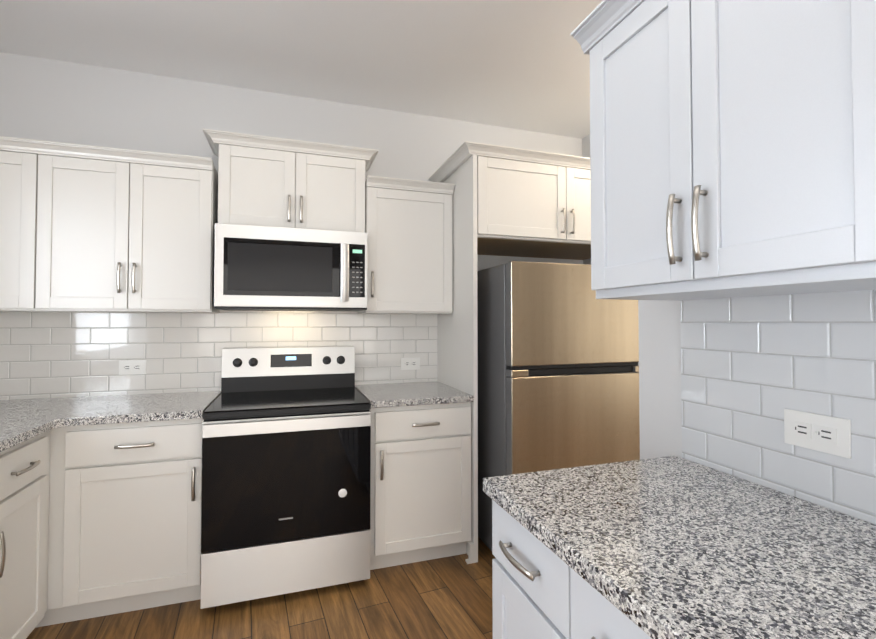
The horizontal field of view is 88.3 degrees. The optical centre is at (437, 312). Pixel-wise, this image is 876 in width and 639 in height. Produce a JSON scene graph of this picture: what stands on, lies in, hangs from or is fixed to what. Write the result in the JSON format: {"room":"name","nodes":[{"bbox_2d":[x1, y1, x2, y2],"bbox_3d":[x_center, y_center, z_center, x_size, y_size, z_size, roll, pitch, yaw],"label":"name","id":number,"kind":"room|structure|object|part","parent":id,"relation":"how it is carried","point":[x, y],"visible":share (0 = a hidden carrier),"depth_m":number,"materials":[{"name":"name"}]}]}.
{"room":"kitchen","nodes":[
{"label":"kitchen","id":0,"kind":"room"},
{"bbox_2d":[26,537,495,638],"bbox_3d":[1.498,1.371,0.151,6.700,0.100,6.900,0,-1,-18],"label":"floor","id":1,"kind":"structure","parent":0,"point":[449,597],"depth_m":2.04,"materials":[{"name":"brown wood"}]},
{"bbox_2d":[0,449,7,638],"bbox_3d":[-1.650,0.901,0.984,0.628,0.876,0.958,0,-1,-18],"label":"base cabinet","id":2,"kind":"object","parent":1,"relation":"on","point":[4,454],"depth_m":1.57,"materials":[{"name":"paint"}]},
{"bbox_2d":[0,396,99,451],"bbox_3d":[-1.532,0.436,0.686,0.660,0.036,3.610,0,-1,-18],"label":"countertop","id":3,"kind":"structure","parent":2,"relation":"on","point":[22,420],"depth_m":1.93,"materials":[{"name":"stone"}]},
{"bbox_2d":[4,428,55,638],"bbox_3d":[-1.843,0.913,1.569,0.628,0.876,0.519,0,-1,-18],"label":"base cabinet","id":4,"kind":"object","parent":1,"relation":"on","point":[30,544],"depth_m":1.74,"materials":[{"name":"paint"}]},
{"bbox_2d":[80,418,203,619],"bbox_3d":[-1.430,0.929,2.287,0.527,0.876,0.628,0,-1,-18],"label":"base cabinet","id":5,"kind":"object","parent":1,"relation":"on","point":[99,520],"depth_m":2.01,"materials":[{"name":"paint"}]},
{"bbox_3d":[-1.337,0.876,1.998,0.522,0.732,0.019,0,-1,-18],"label":"door","id":6,"kind":"part","parent":5,"relation":"part of","materials":[{"name":"paint"}]},
{"bbox_2d":[60,391,220,426],"bbox_3d":[-1.424,0.470,2.268,0.533,0.036,0.670,0,-1,-18],"label":"countertop","id":7,"kind":"structure","parent":5,"relation":"on","point":[110,409],"depth_m":2.11,"materials":[{"name":"stone"}]},
{"bbox_3d":[-1.251,0.714,2.002,0.314,0.274,0.035,0,-1,-18],"label":"handle","id":8,"kind":"part","parent":5,"relation":"part of","materials":[{"name":"silver metal"}]},
{"bbox_2d":[200,346,370,608],"bbox_3d":[-0.790,0.787,2.420,0.758,1.165,0.730,0,-1,-18],"label":"range","id":9,"kind":"object","parent":1,"relation":"on","point":[286,451],"visible":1,"depth_m":2.14,"materials":[{"name":"black glass"}]},
{"bbox_2d":[370,402,470,569],"bbox_3d":[-0.172,0.937,2.683,0.570,0.876,0.662,0,-1,-18],"label":"base cabinet","id":10,"kind":"object","parent":1,"relation":"on","point":[420,491],"visible":0.9,"depth_m":2.41,"materials":[{"name":"paint"}]},
{"bbox_3d":[-0.144,0.722,2.366,0.320,0.274,0.035,0,-1,-18],"label":"handle","id":11,"kind":"part","parent":10,"relation":"part of","materials":[{"name":"silver metal"}]},
{"bbox_2d":[355,381,473,407],"bbox_3d":[-0.173,0.479,2.696,0.570,0.036,0.638,0,-1,-18],"label":"countertop","id":12,"kind":"structure","parent":10,"relation":"on","point":[402,394],"depth_m":2.52,"materials":[{"name":"stone"}]},
{"bbox_2d":[428,141,590,563],"bbox_3d":[0.632,0.229,2.950,1.247,2.304,0.685,0,-1,-18],"label":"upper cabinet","id":13,"kind":"object","parent":1,"relation":"on","point":[513,201],"visible":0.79,"depth_m":2.65,"materials":[{"name":"paint"}]},
{"bbox_3d":[0.766,-0.656,2.712,1.145,0.437,0.019,0,-1,-18],"label":"door","id":14,"kind":"part","parent":13,"relation":"part of","materials":[{"name":"paint"}]},
{"bbox_3d":[0.774,-0.543,2.684,0.079,0.152,0.035,0,-1,-18],"label":"handle","id":15,"kind":"part","parent":13,"relation":"part of","materials":[{"name":"silver metal"}]},
{"bbox_2d":[477,261,639,550],"bbox_3d":[0.644,0.551,2.844,0.822,1.655,0.815,0,-1,-18],"label":"refrigerator","id":16,"kind":"object","parent":1,"relation":"on","point":[558,366],"visible":0.54,"depth_m":2.46,"materials":[{"name":"metal"}]},
{"bbox_2d":[492,499,651,638],"bbox_3d":[0.549,0.899,0.895,0.620,0.876,0.750,0,-1,-18],"label":"base cabinet","id":17,"kind":"object","parent":1,"relation":"on","point":[540,590],"visible":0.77,"depth_m":0.91,"materials":[{"name":"paint"}]},
{"bbox_2d":[483,455,875,638],"bbox_3d":[0.642,0.434,0.592,0.638,0.036,1.434,0,-1,-18],"label":"countertop","id":18,"kind":"structure","parent":17,"relation":"on","point":[672,547],"depth_m":0.81,"materials":[{"name":"stone"}]},
{"bbox_2d":[0,52,582,399],"bbox_3d":[-0.674,0.009,2.947,3.940,2.743,0.128,0,-1,-18],"label":"wall","id":19,"kind":"structure","parent":0,"point":[55,100],"depth_m":2.63,"materials":[{"name":"paint"}]},
{"bbox_2d":[0,136,219,312],"bbox_3d":[-1.796,-0.406,2.331,1.176,0.802,0.370,0,-1,-18],"label":"upper cabinet","id":20,"kind":"object","parent":19,"relation":"attached to","point":[87,228],"visible":0.96,"depth_m":2.24,"materials":[{"name":"paint"}]},
{"bbox_2d":[119,360,145,374],"bbox_3d":[-1.710,0.307,2.527,0.131,0.081,0.008,0,-1,-18],"label":"electrical outlet","id":21,"kind":"object","parent":19,"relation":"attached to","point":[130,367],"visible":1,"depth_m":2.52,"materials":[{"name":"white plastic"}]},
{"bbox_2d":[203,128,378,231],"bbox_3d":[-0.840,-0.702,2.652,0.920,0.492,0.370,0,-1,-18],"label":"upper cabinet","id":22,"kind":"object","parent":19,"relation":"attached to","point":[268,181],"visible":0.94,"depth_m":2.51,"materials":[{"name":"paint"}]},
{"bbox_2d":[214,223,366,310],"bbox_3d":[-0.828,-0.234,2.603,0.784,0.438,0.451,0,-1,-18],"label":"microwave","id":23,"kind":"object","parent":22,"relation":"attached to","point":[261,268],"visible":1,"depth_m":2.42,"materials":[{"name":"silver metal"}]},
{"bbox_3d":[-0.791,-0.574,2.502,0.079,0.152,0.035,0,-1,-18],"label":"handle","id":24,"kind":"part","parent":22,"relation":"part of","materials":[{"name":"silver metal"}]},
{"bbox_2d":[358,175,455,313],"bbox_3d":[-0.205,-0.391,2.854,0.540,0.794,0.370,0,-1,-18],"label":"upper cabinet","id":25,"kind":"object","parent":19,"relation":"attached to","point":[408,226],"visible":0.96,"depth_m":2.72,"materials":[{"name":"paint"}]},
{"bbox_3d":[-0.381,-0.164,2.628,0.015,0.152,0.035,0,-1,-18],"label":"handle","id":26,"kind":"part","parent":25,"relation":"part of","materials":[{"name":"silver metal"}]},
{"bbox_2d":[401,357,419,369],"bbox_3d":[-0.184,0.342,3.028,0.131,0.080,0.008,0,-1,-18],"label":"electrical outlet","id":27,"kind":"object","parent":19,"relation":"attached to","point":[410,363],"visible":1,"depth_m":3.03,"materials":[{"name":"white plastic"}]},
{"bbox_2d":[0,0,602,138],"bbox_3d":[1.498,-1.471,0.212,6.700,0.100,6.900,0,-1,-18],"label":"ceiling","id":28,"kind":"structure","parent":0,"point":[520,64],"depth_m":2.35,"materials":[{"name":"paint"}]},
{"bbox_2d":[582,134,638,365],"bbox_3d":[1.266,0.014,3.193,0.100,2.743,0.633,0,-1,-18],"label":"wall","id":29,"kind":"structure","parent":0,"point":[586,146],"depth_m":3.45,"materials":[{"name":"paint"}]},
{"bbox_2d":[638,290,875,524],"bbox_3d":[0.983,-0.037,0.797,0.128,2.743,1.591,0,-1,-18],"label":"wall","id":30,"kind":"structure","parent":0,"point":[753,368],"depth_m":1.12,"materials":[{"name":"tile"}]},
{"bbox_2d":[579,0,870,300],"bbox_3d":[0.697,-0.419,0.972,0.323,0.749,0.751,0,-1,-18],"label":"upper cabinet","id":31,"kind":"object","parent":30,"relation":"attached to","point":[732,148],"depth_m":0.91,"materials":[{"name":"paint"}]},
{"bbox_3d":[0.628,-0.187,0.608,0.035,0.152,0.782,0,-1,-18],"label":"handle","id":32,"kind":"part","parent":31,"relation":"part of","materials":[{"name":"silver metal"}]},
{"bbox_2d":[784,409,850,458],"bbox_3d":[0.840,0.266,1.005,0.008,0.080,0.131,0,-1,-18],"label":"outlet","id":33,"kind":"object","parent":30,"relation":"attached to","point":[824,433],"visible":1,"depth_m":1.00,"materials":[{"name":"white plastic"}]},
{"bbox_2d":[831,0,875,289],"bbox_3d":[0.897,-0.432,0.367,0.323,0.749,0.771,0,-1,-18],"label":"upper cabinet","id":34,"kind":"object","parent":30,"relation":"attached to","point":[853,22],"depth_m":0.68,"materials":[{"name":"paint"}]}
]}

